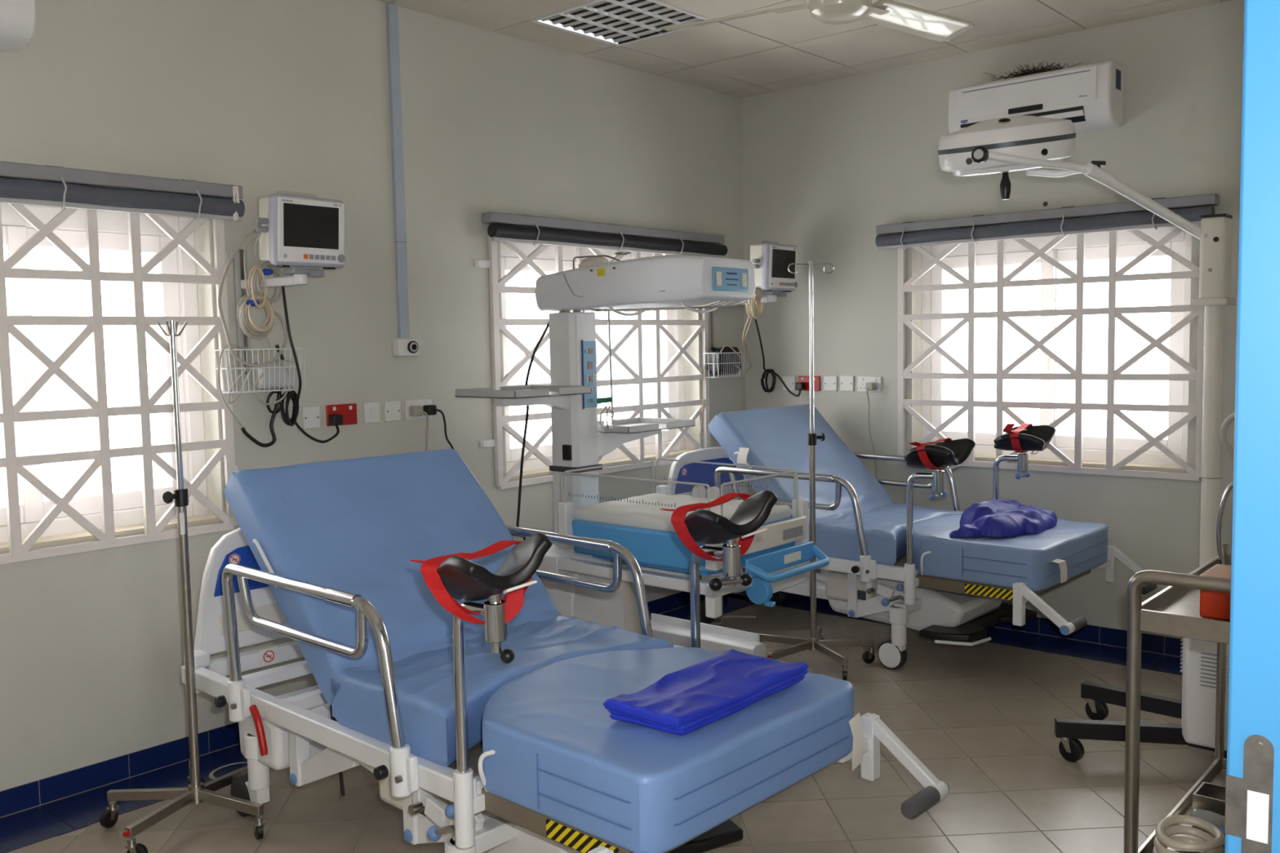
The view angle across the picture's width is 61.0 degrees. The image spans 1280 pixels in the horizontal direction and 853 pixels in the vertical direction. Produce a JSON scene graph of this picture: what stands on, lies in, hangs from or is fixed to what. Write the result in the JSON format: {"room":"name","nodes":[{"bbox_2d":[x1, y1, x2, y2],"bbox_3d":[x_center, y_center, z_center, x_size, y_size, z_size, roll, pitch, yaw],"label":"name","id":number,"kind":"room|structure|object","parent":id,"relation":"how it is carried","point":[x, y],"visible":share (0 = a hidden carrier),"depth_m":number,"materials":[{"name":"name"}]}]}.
{"room":"hospital room","nodes":[
{"label":"hospital room","id":0,"kind":"room"},
{"bbox_2d":[0,0,745,791],"bbox_3d":[-1.327,-0.399,4.643,0.220,3.218,6.190,3,6,41],"label":"wall","id":1,"kind":"structure","parent":0,"point":[263,97],"depth_m":4.48,"materials":[{"name":"paint"}]},
{"bbox_2d":[0,0,35,53],"bbox_3d":[-2.247,-1.338,3.209,0.210,0.285,0.800,3,6,41],"label":"air conditioner","id":2,"kind":"object","parent":1,"relation":"attached to","point":[17,17],"visible":1,"depth_m":3.43,"materials":[{"name":"white plastic"}]},
{"bbox_2d":[0,202,220,552],"bbox_3d":[-2.097,-0.194,3.731,0.172,1.202,1.260,3,6,41],"label":"window","id":3,"kind":"structure","parent":1,"relation":"in","point":[176,300],"depth_m":3.95,"materials":[{"name":"white"}]},
{"bbox_2d":[0,202,238,564],"bbox_3d":[-1.991,-0.188,3.703,0.026,1.261,1.293,3,6,41],"label":"window grille","id":4,"kind":"object","parent":1,"relation":"in","point":[19,551],"visible":0.83,"depth_m":3.82,"materials":[{"name":"paint"}]},
{"bbox_2d":[0,160,244,221],"bbox_3d":[-1.983,-0.799,3.618,0.105,0.149,1.405,3,6,41],"label":"roller blind","id":5,"kind":"object","parent":1,"relation":"attached to","point":[24,184],"visible":1,"depth_m":3.77,"materials":[{"name":"fabric"}]},
{"bbox_2d":[232,248,324,374],"bbox_3d":[-1.387,-0.446,4.210,0.335,0.480,0.129,0,5,15],"label":"wall bracket","id":6,"kind":"object","parent":1,"relation":"attached to","point":[300,275],"visible":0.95,"depth_m":4.18,"materials":[{"name":"grey plastic"}]},
{"bbox_2d":[213,347,305,393],"bbox_3d":[-1.458,-0.218,4.195,0.120,0.165,0.325,3,6,41],"label":"wire basket","id":7,"kind":"object","parent":6,"relation":"attached to","point":[285,348],"visible":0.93,"depth_m":4.14,"materials":[{"name":"white metal"}]},
{"bbox_2d":[240,344,284,447],"bbox_3d":[-1.468,-0.118,4.238,0.015,0.400,0.200,3,6,41],"label":"hose","id":8,"kind":"object","parent":7,"relation":"in","point":[250,437],"visible":0.72,"depth_m":4.27,"materials":[{"name":"black"}]},
{"bbox_2d":[251,360,297,389],"bbox_3d":[-1.423,-0.204,4.239,0.080,0.111,0.150,3,6,41],"label":"pouch","id":9,"kind":"object","parent":7,"relation":"in","point":[282,362],"visible":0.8,"depth_m":4.20,"materials":[{"name":"grey plastic"}]},
{"bbox_2d":[254,191,345,269],"bbox_3d":[-1.307,-0.751,4.162,0.159,0.292,0.342,3,6,40],"label":"patient monitor","id":10,"kind":"object","parent":6,"relation":"attached to","point":[296,228],"visible":1,"depth_m":4.10,"materials":[{"name":"white plastic"}]},
{"bbox_2d":[217,223,288,427],"bbox_3d":[-1.457,-0.384,4.120,0.140,0.778,0.286,3,6,41],"label":"cable bundle","id":11,"kind":"object","parent":10,"relation":"hanging from","point":[250,299],"visible":0.96,"depth_m":4.12,"materials":[{"name":"beige"}]},
{"bbox_2d":[281,286,343,443],"bbox_3d":[-1.328,-0.247,4.365,0.099,0.643,0.344,0,5,16],"label":"power cord","id":12,"kind":"object","parent":6,"relation":"hanging from","point":[336,420],"visible":1,"depth_m":4.29,"materials":[{"name":"black plastic"}]},
{"bbox_2d":[280,390,299,426],"bbox_3d":[-1.391,-0.072,4.322,0.051,0.145,0.065,3,6,41],"label":"cable hank","id":13,"kind":"object","parent":12,"relation":"attached to","point":[292,395],"visible":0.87,"depth_m":4.31,"materials":[{"name":"black plastic"}]},
{"bbox_2d":[266,391,284,413],"bbox_3d":[-1.436,-0.096,4.277,0.023,0.093,0.072,3,6,41],"label":"cable loop","id":14,"kind":"object","parent":13,"relation":"attached to","point":[271,393],"visible":0.92,"depth_m":4.27,"materials":[{"name":"black"}]},
{"bbox_2d":[302,406,319,429],"bbox_3d":[-1.348,-0.036,4.460,0.012,0.088,0.078,3,6,41],"label":"blank plate","id":15,"kind":"object","parent":1,"relation":"attached to","point":[310,415],"visible":1,"depth_m":4.45,"materials":[{"name":"white plastic"}]},
{"bbox_2d":[325,403,357,426],"bbox_3d":[-1.251,-0.049,4.568,0.016,0.088,0.145,3,6,41],"label":"wall socket","id":16,"kind":"object","parent":1,"relation":"attached to","point":[348,411],"visible":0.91,"depth_m":4.58,"materials":[{"name":"red plastic"}]},
{"bbox_2d":[363,401,380,423],"bbox_3d":[-1.154,-0.060,4.680,0.015,0.088,0.080,3,6,41],"label":"wall socket","id":17,"kind":"object","parent":1,"relation":"attached to","point":[371,414],"visible":1,"depth_m":4.67,"materials":[{"name":"white plastic"}]},
{"bbox_2d":[0,591,755,852],"bbox_3d":[-1.173,1.181,4.511,0.298,0.094,5.534,3,6,41],"label":"baseboard","id":18,"kind":"structure","parent":1,"relation":"attached to","point":[33,812],"depth_m":3.86,"materials":[{"name":"blue tile"}]},
{"bbox_2d":[383,400,400,422],"bbox_3d":[-1.083,-0.067,4.763,0.012,0.088,0.082,3,6,41],"label":"blank plate","id":19,"kind":"object","parent":1,"relation":"attached to","point":[392,408],"visible":1,"depth_m":4.76,"materials":[{"name":"white plastic"}]},
{"bbox_2d":[386,3,409,337],"bbox_3d":[-1.052,-1.100,4.733,0.024,1.433,0.050,3,6,41],"label":"conduit","id":20,"kind":"object","parent":1,"relation":"attached to","point":[393,30],"visible":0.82,"depth_m":4.72,"materials":[{"name":"grey plastic"}]},
{"bbox_2d":[392,337,418,356],"bbox_3d":[-1.025,-0.348,4.776,0.062,0.080,0.110,3,6,41],"label":"outlet","id":21,"kind":"object","parent":1,"relation":"attached to","point":[402,347],"visible":1,"depth_m":4.75,"materials":[{"name":"white plastic"}]},
{"bbox_2d":[404,399,432,420],"bbox_3d":[-0.988,-0.076,4.868,0.016,0.088,0.145,3,6,41],"label":"wall socket","id":22,"kind":"object","parent":1,"relation":"attached to","point":[421,402],"visible":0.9,"depth_m":4.85,"materials":[{"name":"white plastic"}]},
{"bbox_2d":[408,405,428,450],"bbox_3d":[-0.970,0.398,4.861,0.061,0.982,0.071,3,6,41],"label":"power cord","id":23,"kind":"object","parent":22,"relation":"attached to","point":[414,411],"visible":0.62,"depth_m":4.81,"materials":[{"name":"beige plastic"}]},
{"bbox_2d":[422,404,453,448],"bbox_3d":[-0.889,0.340,4.951,0.061,0.882,0.167,3,6,41],"label":"power cord","id":24,"kind":"object","parent":1,"relation":"attached to","point":[430,410],"visible":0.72,"depth_m":4.87,"materials":[{"name":"black plastic"}]},
{"bbox_2d":[474,235,550,390],"bbox_3d":[-0.613,-0.546,5.263,0.026,0.728,0.489,3,6,41],"label":"window grille","id":25,"kind":"object","parent":1,"relation":"in","point":[497,326],"depth_m":5.22,"materials":[{"name":"paint"}]},
{"bbox_2d":[480,398,552,488],"bbox_3d":[-0.607,0.076,5.304,0.026,0.438,0.468,3,6,41],"label":"window grille","id":26,"kind":"object","parent":1,"relation":"in","point":[502,482],"depth_m":5.28,"materials":[{"name":"paint"}]},
{"bbox_2d":[499,240,694,479],"bbox_3d":[-0.220,-0.393,5.873,0.172,1.202,1.530,3,6,41],"label":"window","id":27,"kind":"structure","parent":1,"relation":"in","point":[533,466],"depth_m":5.89,"materials":[{"name":"white"}]},
{"bbox_2d":[481,211,727,257],"bbox_3d":[-0.109,-0.998,5.756,0.105,0.149,1.815,3,6,41],"label":"roller blind","id":28,"kind":"object","parent":1,"relation":"attached to","point":[503,227],"visible":0.99,"depth_m":5.59,"materials":[{"name":"black fabric"}]},
{"bbox_2d":[595,308,710,475],"bbox_3d":[0.081,-0.219,6.077,0.026,0.882,0.968,3,6,41],"label":"window grille","id":29,"kind":"object","parent":1,"relation":"in","point":[636,324],"depth_m":6.08,"materials":[{"name":"paint"}]},
{"bbox_2d":[707,290,786,351],"bbox_3d":[0.620,-0.617,6.344,0.472,0.520,0.128,2,5,36],"label":"wall bracket","id":30,"kind":"object","parent":1,"relation":"attached to","point":[771,296],"visible":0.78,"depth_m":6.29,"materials":[{"name":"grey plastic"}]},
{"bbox_2d":[702,351,744,377],"bbox_3d":[0.499,-0.366,6.431,0.120,0.145,0.275,3,6,41],"label":"wire basket","id":31,"kind":"object","parent":30,"relation":"attached to","point":[734,353],"visible":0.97,"depth_m":6.37,"materials":[{"name":"white metal"}]},
{"bbox_2d":[706,346,741,375],"bbox_3d":[0.497,-0.389,6.424,0.090,0.168,0.220,3,6,41],"label":"blood pressure cuff","id":32,"kind":"object","parent":31,"relation":"in","point":[722,357],"visible":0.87,"depth_m":6.36,"materials":[{"name":"black rubber"}]},
{"bbox_2d":[749,240,797,292],"bbox_3d":[0.754,-0.915,6.212,0.156,0.291,0.342,3,6,40],"label":"patient monitor","id":33,"kind":"object","parent":30,"relation":"attached to","point":[771,260],"visible":1,"depth_m":6.13,"materials":[{"name":"white plastic"}]},
{"bbox_2d":[698,288,764,436],"bbox_3d":[0.598,-0.374,6.364,0.349,0.856,0.408,3,6,41],"label":"cable bundle","id":34,"kind":"object","parent":33,"relation":"hanging from","point":[750,311],"visible":0.85,"depth_m":6.23,"materials":[{"name":"beige"}]},
{"bbox_2d":[7,592,1214,852],"bbox_3d":[0.869,1.334,2.880,5.970,0.050,6.190,3,6,41],"label":"floor","id":35,"kind":"structure","parent":0,"point":[980,717],"depth_m":3.74,"materials":[{"name":"beige tile"}]},
{"bbox_2d":[99,320,265,852],"bbox_3d":[-1.500,0.483,3.512,0.526,1.640,0.528,-3,5,-23],"label":"stand","id":36,"kind":"object","parent":35,"relation":"on","point":[197,791],"visible":0.91,"depth_m":3.49,"materials":[{"name":"metal"}]},
{"bbox_2d":[181,448,949,852],"bbox_3d":[-0.415,0.718,3.214,2.328,1.175,1.162,3,6,43],"label":"bed","id":37,"kind":"object","parent":35,"relation":"on","point":[434,644],"visible":0.98,"depth_m":2.98,"materials":[{"name":"blue plastic"}]},
{"bbox_2d":[208,761,247,779],"bbox_3d":[-1.471,1.249,3.946,0.154,0.002,0.182,3,6,41],"label":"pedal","id":38,"kind":"object","parent":37,"relation":"attached to","point":[211,775],"visible":0.44,"depth_m":3.96,"materials":[{"name":"beige plastic"}]},
{"bbox_2d":[223,448,561,705],"bbox_3d":[-0.771,0.432,3.509,0.652,0.637,0.856,3,6,43],"label":"cushion","id":39,"kind":"object","parent":37,"relation":"on","point":[356,526],"depth_m":3.37,"materials":[{"name":"blue plastic"}]},
{"bbox_2d":[426,767,484,848],"bbox_3d":[-0.455,0.934,2.692,0.168,0.214,0.094,3,6,41],"label":"socket","id":40,"kind":"object","parent":37,"relation":"attached to","point":[464,787],"depth_m":2.65,"materials":[{"name":"metal"}]},
{"bbox_2d":[330,615,673,766],"bbox_3d":[-0.380,0.734,3.174,0.525,0.169,0.856,3,6,43],"label":"seat cushion","id":41,"kind":"object","parent":37,"relation":"on","point":[545,648],"depth_m":3.01,"materials":[{"name":"blue plastic"}]},
{"bbox_2d":[482,647,853,852],"bbox_3d":[0.022,0.770,2.805,0.772,0.186,0.828,3,6,43],"label":"cushion","id":42,"kind":"object","parent":37,"relation":"on","point":[553,752],"depth_m":2.52,"materials":[{"name":"blue plastic"}]},
{"bbox_2d":[603,648,808,735],"bbox_3d":[0.177,0.651,2.704,0.229,0.068,0.555,3,6,41],"label":"sheet","id":43,"kind":"object","parent":37,"relation":"on","point":[683,701],"visible":1,"depth_m":2.64,"materials":[{"name":"blue fabric"}]},
{"bbox_2d":[455,252,829,662],"bbox_3d":[0.081,0.212,4.726,1.396,1.934,1.180,3,6,41],"label":"infant warmer","id":44,"kind":"object","parent":35,"relation":"on","point":[638,524],"visible":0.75,"depth_m":4.63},
{"bbox_2d":[455,385,591,409],"bbox_3d":[-0.480,-0.113,4.747,0.380,0.118,0.520,3,6,41],"label":"tray","id":45,"kind":"object","parent":44,"relation":"on","point":[554,397],"depth_m":4.69,"materials":[{"name":"grey plastic"}]},
{"bbox_2d":[516,321,549,540],"bbox_3d":[-0.564,0.334,5.014,0.362,1.654,0.078,-2,4,-12],"label":"power cord","id":46,"kind":"object","parent":44,"relation":"hanging from","point":[548,324],"visible":0.57,"depth_m":4.99,"materials":[{"name":"black plastic"}]},
{"bbox_2d":[571,493,675,507],"bbox_3d":[-0.082,0.294,4.398,0.580,0.017,0.002,3,6,41],"label":"print","id":47,"kind":"object","parent":44,"relation":"attached to","point":[583,493],"depth_m":4.38},
{"bbox_2d":[597,417,695,456],"bbox_3d":[-0.041,0.049,5.244,0.360,0.144,0.540,3,6,41],"label":"tray","id":48,"kind":"object","parent":44,"relation":"on","point":[621,431],"depth_m":5.14,"materials":[{"name":"grey plastic"}]},
{"bbox_2d":[663,475,768,488],"bbox_3d":[0.331,0.250,4.869,0.580,0.017,0.002,3,6,41],"label":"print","id":49,"kind":"object","parent":44,"relation":"attached to","point":[664,476],"depth_m":4.86},
{"bbox_2d":[725,272,738,285],"bbox_3d":[0.368,-0.590,4.350,0.002,0.051,0.085,3,6,41],"label":"screen","id":50,"kind":"object","parent":44,"relation":"attached to","point":[731,278],"depth_m":4.35,"materials":[{"name":"blue"}]},
{"bbox_2d":[710,615,755,624],"bbox_3d":[0.328,1.077,5.933,0.682,0.012,0.111,-4,5,-30],"label":"cable","id":51,"kind":"object","parent":35,"relation":"on","point":[725,616],"visible":0.47,"depth_m":6.06,"materials":[{"name":"beige plastic"}]},
{"bbox_2d":[758,261,875,680],"bbox_3d":[0.786,0.185,5.098,0.558,1.905,0.567,3,6,41],"label":"stand","id":52,"kind":"object","parent":35,"relation":"on","point":[815,642],"visible":0.8,"depth_m":5.10,"materials":[{"name":"metal"}]},
{"bbox_2d":[666,404,1159,669],"bbox_3d":[1.233,0.510,5.515,2.328,1.176,1.114,3,6,43],"label":"bed","id":53,"kind":"object","parent":35,"relation":"on","point":[900,566],"visible":0.91,"depth_m":5.17,"materials":[{"name":"blue plastic"}]},
{"bbox_2d":[707,404,896,531],"bbox_3d":[0.884,0.224,5.820,0.650,0.638,0.856,3,6,43],"label":"cushion","id":54,"kind":"object","parent":53,"relation":"on","point":[777,437],"depth_m":5.73,"materials":[{"name":"blue plastic"}]},
{"bbox_2d":[808,502,963,565],"bbox_3d":[1.275,0.527,5.483,0.525,0.166,0.856,3,6,43],"label":"seat cushion","id":55,"kind":"object","parent":53,"relation":"on","point":[884,524],"depth_m":5.25,"materials":[{"name":"plastic"}]},
{"bbox_2d":[881,563,919,606],"bbox_3d":[1.197,0.726,5.000,0.168,0.214,0.094,3,6,41],"label":"socket","id":56,"kind":"object","parent":53,"relation":"attached to","point":[908,573],"depth_m":4.97,"materials":[{"name":"metal"}]},
{"bbox_2d":[949,498,1057,537],"bbox_3d":[1.702,0.413,5.076,0.721,0.125,0.375,-5,6,-41],"label":"plastic sheet","id":57,"kind":"object","parent":53,"relation":"on","point":[1006,517],"visible":1,"depth_m":4.95,"materials":[{"name":"blue plastic"}]},
{"bbox_2d":[913,515,1107,591],"bbox_3d":[1.675,0.562,5.112,0.772,0.186,0.828,3,6,43],"label":"cushion","id":58,"kind":"object","parent":53,"relation":"on","point":[984,562],"depth_m":4.80,"materials":[{"name":"blue leather"}]},
{"bbox_2d":[937,115,1235,762],"bbox_3d":[1.738,0.075,3.738,1.250,2.297,1.025,3,6,41],"label":"lamp","id":59,"kind":"object","parent":35,"relation":"on","point":[1006,144],"visible":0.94,"depth_m":3.79,"materials":[{"name":"white plastic"}]},
{"bbox_2d":[1123,542,1231,852],"bbox_3d":[1.641,0.807,2.882,0.517,0.972,0.948,3,6,41],"label":"trolley","id":60,"kind":"object","parent":35,"relation":"on","point":[1174,611],"depth_m":2.70,"materials":[{"name":"metal"}]},
{"bbox_2d":[1155,564,1231,621],"bbox_3d":[1.662,0.455,2.857,0.406,0.004,0.836,3,6,41],"label":"shelf","id":61,"kind":"object","parent":60,"relation":"attached to","point":[1180,601],"depth_m":2.83,"materials":[{"name":"metal"}]},
{"bbox_2d":[1166,768,1226,852],"bbox_3d":[1.674,1.093,2.906,0.406,0.004,0.836,3,6,41],"label":"shelf","id":62,"kind":"object","parent":60,"relation":"attached to","point":[1218,776],"depth_m":3.04,"materials":[{"name":"metal"}]},
{"bbox_2d":[1189,808,1225,828],"bbox_3d":[1.604,1.071,2.885,0.049,0.037,0.284,-5,6,-38],"label":"hose","id":63,"kind":"object","parent":60,"relation":"on","point":[1199,811],"visible":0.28,"depth_m":2.98,"materials":[{"name":"clear plastic"}]},
{"bbox_2d":[1192,782,1226,816],"bbox_3d":[1.702,1.058,2.997,0.302,0.050,0.112,3,6,41],"label":"dish","id":64,"kind":"object","parent":60,"relation":"on","point":[1210,797],"visible":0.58,"depth_m":3.05,"materials":[{"name":"silver metal"}]},
{"bbox_2d":[1200,564,1231,620],"bbox_3d":[1.503,0.416,2.692,0.179,0.105,0.174,3,6,41],"label":"sharps container","id":65,"kind":"object","parent":60,"relation":"on","point":[1214,605],"visible":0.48,"depth_m":2.67,"materials":[{"name":"red plastic"}]},
{"bbox_2d":[1216,412,1235,564],"bbox_3d":[1.796,0.173,3.141,0.232,0.472,0.098,3,6,41],"label":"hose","id":66,"kind":"object","parent":60,"relation":"on","point":[1223,431],"visible":0.39,"depth_m":3.18,"materials":[{"name":"grey"}]},
{"bbox_2d":[378,0,1228,97],"bbox_3d":[0.810,-1.798,2.640,5.970,0.203,6.190,3,6,41],"label":"ceiling","id":67,"kind":"structure","parent":0,"point":[747,56],"depth_m":5.26,"materials":[{"name":"white"}]},
{"bbox_2d":[529,0,711,46],"bbox_3d":[-0.081,-1.901,4.980,0.598,0.091,0.598,3,6,41],"label":"ceiling light","id":68,"kind":"object","parent":67,"relation":"attached to","point":[631,37],"visible":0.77,"depth_m":4.99,"materials":[{"name":"white plastic"}]},
{"bbox_2d":[654,0,974,41],"bbox_3d":[0.754,-1.668,4.151,1.280,0.290,1.248,3,6,41],"label":"ceiling fan","id":69,"kind":"object","parent":67,"relation":"hanging from","point":[932,25],"visible":1,"depth_m":4.21,"materials":[{"name":"white metal"}]},
{"bbox_2d":[742,0,1244,639],"bbox_3d":[2.191,-0.532,5.526,3.910,3.218,0.220,3,6,41],"label":"wall","id":70,"kind":"structure","parent":0,"point":[826,163],"depth_m":5.81,"materials":[{"name":"paint"}]},
{"bbox_2d":[754,318,805,396],"bbox_3d":[0.827,-0.437,6.486,0.314,0.519,0.121,0,4,11],"label":"power cord","id":71,"kind":"object","parent":70,"relation":"attached to","point":[799,386],"visible":0.89,"depth_m":6.49,"materials":[{"name":"black plastic"}]},
{"bbox_2d":[760,368,776,392],"bbox_3d":[0.781,-0.277,6.572,0.094,0.145,0.051,3,6,41],"label":"cable hank","id":72,"kind":"object","parent":71,"relation":"attached to","point":[774,376],"visible":1,"depth_m":6.57,"materials":[{"name":"black plastic"}]},
{"bbox_2d":[782,376,795,391],"bbox_3d":[0.895,-0.259,6.531,0.088,0.088,0.012,3,6,41],"label":"blank plate","id":73,"kind":"object","parent":70,"relation":"attached to","point":[790,381],"visible":0.98,"depth_m":6.52,"materials":[{"name":"white plastic"}]},
{"bbox_2d":[797,376,820,391],"bbox_3d":[1.000,-0.255,6.438,0.150,0.088,0.016,3,6,41],"label":"wall socket","id":74,"kind":"object","parent":70,"relation":"attached to","point":[801,379],"visible":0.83,"depth_m":6.43,"materials":[{"name":"red plastic"}]},
{"bbox_2d":[823,376,837,391],"bbox_3d":[1.111,-0.251,6.343,0.086,0.088,0.012,3,6,41],"label":"blank plate","id":75,"kind":"object","parent":70,"relation":"attached to","point":[830,383],"visible":1,"depth_m":6.34,"materials":[{"name":"white plastic"}]},
{"bbox_2d":[840,375,853,391],"bbox_3d":[1.194,-0.248,6.271,0.086,0.088,0.012,3,6,41],"label":"blank plate","id":76,"kind":"object","parent":70,"relation":"attached to","point":[846,383],"visible":1,"depth_m":6.27,"materials":[{"name":"white plastic"}]},
{"bbox_2d":[857,376,881,391],"bbox_3d":[1.302,-0.240,6.175,0.150,0.088,0.016,3,6,41],"label":"wall socket","id":77,"kind":"object","parent":70,"relation":"attached to","point":[861,380],"visible":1,"depth_m":6.17,"materials":[{"name":"white plastic"}]},
{"bbox_2d":[865,382,876,479],"bbox_3d":[1.318,0.149,6.157,0.072,0.795,0.051,3,6,41],"label":"power cord","id":78,"kind":"object","parent":70,"relation":"attached to","point":[868,386],"visible":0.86,"depth_m":6.14,"materials":[{"name":"beige plastic"}]},
{"bbox_2d":[724,590,1182,675],"bbox_3d":[1.967,1.045,5.524,3.690,0.094,0.298,3,6,41],"label":"baseboard","id":79,"kind":"structure","parent":70,"relation":"attached to","point":[1103,644],"depth_m":5.42,"materials":[{"name":"blue tile"}]},
{"bbox_2d":[948,60,1123,133],"bbox_3d":[1.936,-1.582,5.365,0.801,0.285,0.210,3,6,41],"label":"air conditioner","id":80,"kind":"object","parent":70,"relation":"attached to","point":[1091,95],"visible":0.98,"depth_m":5.21,"materials":[{"name":"white plastic"}]},
{"bbox_2d":[960,106,1085,129],"bbox_3d":[1.866,-1.490,5.329,0.610,0.070,0.050,3,6,41],"label":"outlet","id":81,"kind":"object","parent":80,"relation":"attached to","point":[1077,114],"depth_m":5.23,"materials":[{"name":"white plastic"}]},
{"bbox_2d":[984,60,1082,80],"bbox_3d":[1.923,-1.752,5.349,0.490,0.086,0.182,2,5,35],"label":"nest","id":82,"kind":"object","parent":80,"relation":"on","point":[1024,72],"visible":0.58,"depth_m":5.33,"materials":[{"name":"black"}]},
{"bbox_2d":[875,193,1219,249],"bbox_3d":[1.959,-1.014,5.466,1.705,0.149,0.105,3,6,41],"label":"roller blind","id":83,"kind":"object","parent":70,"relation":"attached to","point":[1125,215],"visible":0.95,"depth_m":5.39,"materials":[{"name":"fabric"}]},
{"bbox_2d":[897,224,1204,480],"bbox_3d":[2.022,-0.402,5.519,1.561,1.261,0.024,3,6,41],"label":"window grille","id":84,"kind":"object","parent":70,"relation":"in","point":[1114,276],"visible":0.67,"depth_m":5.43,"materials":[{"name":"paint"}]},
{"bbox_2d":[921,226,1191,471],"bbox_3d":[2.086,-0.415,5.595,1.410,1.202,0.172,3,6,41],"label":"window","id":85,"kind":"structure","parent":70,"relation":"in","point":[1097,244],"depth_m":5.58,"materials":[{"name":"white"}]},
{"bbox_3d":[1.683,-0.266,2.164,0.200,3.218,5.970,3,6,41],"label":"wall","id":86,"kind":"structure","parent":0,"visible":0},
{"bbox_2d":[1224,0,1279,852],"bbox_3d":[0.224,0.429,0.515,0.212,2.140,1.420,3,6,41],"label":"door","id":87,"kind":"structure","parent":86,"relation":"in","point":[1252,796],"depth_m":1.05,"materials":[{"name":"metal"}]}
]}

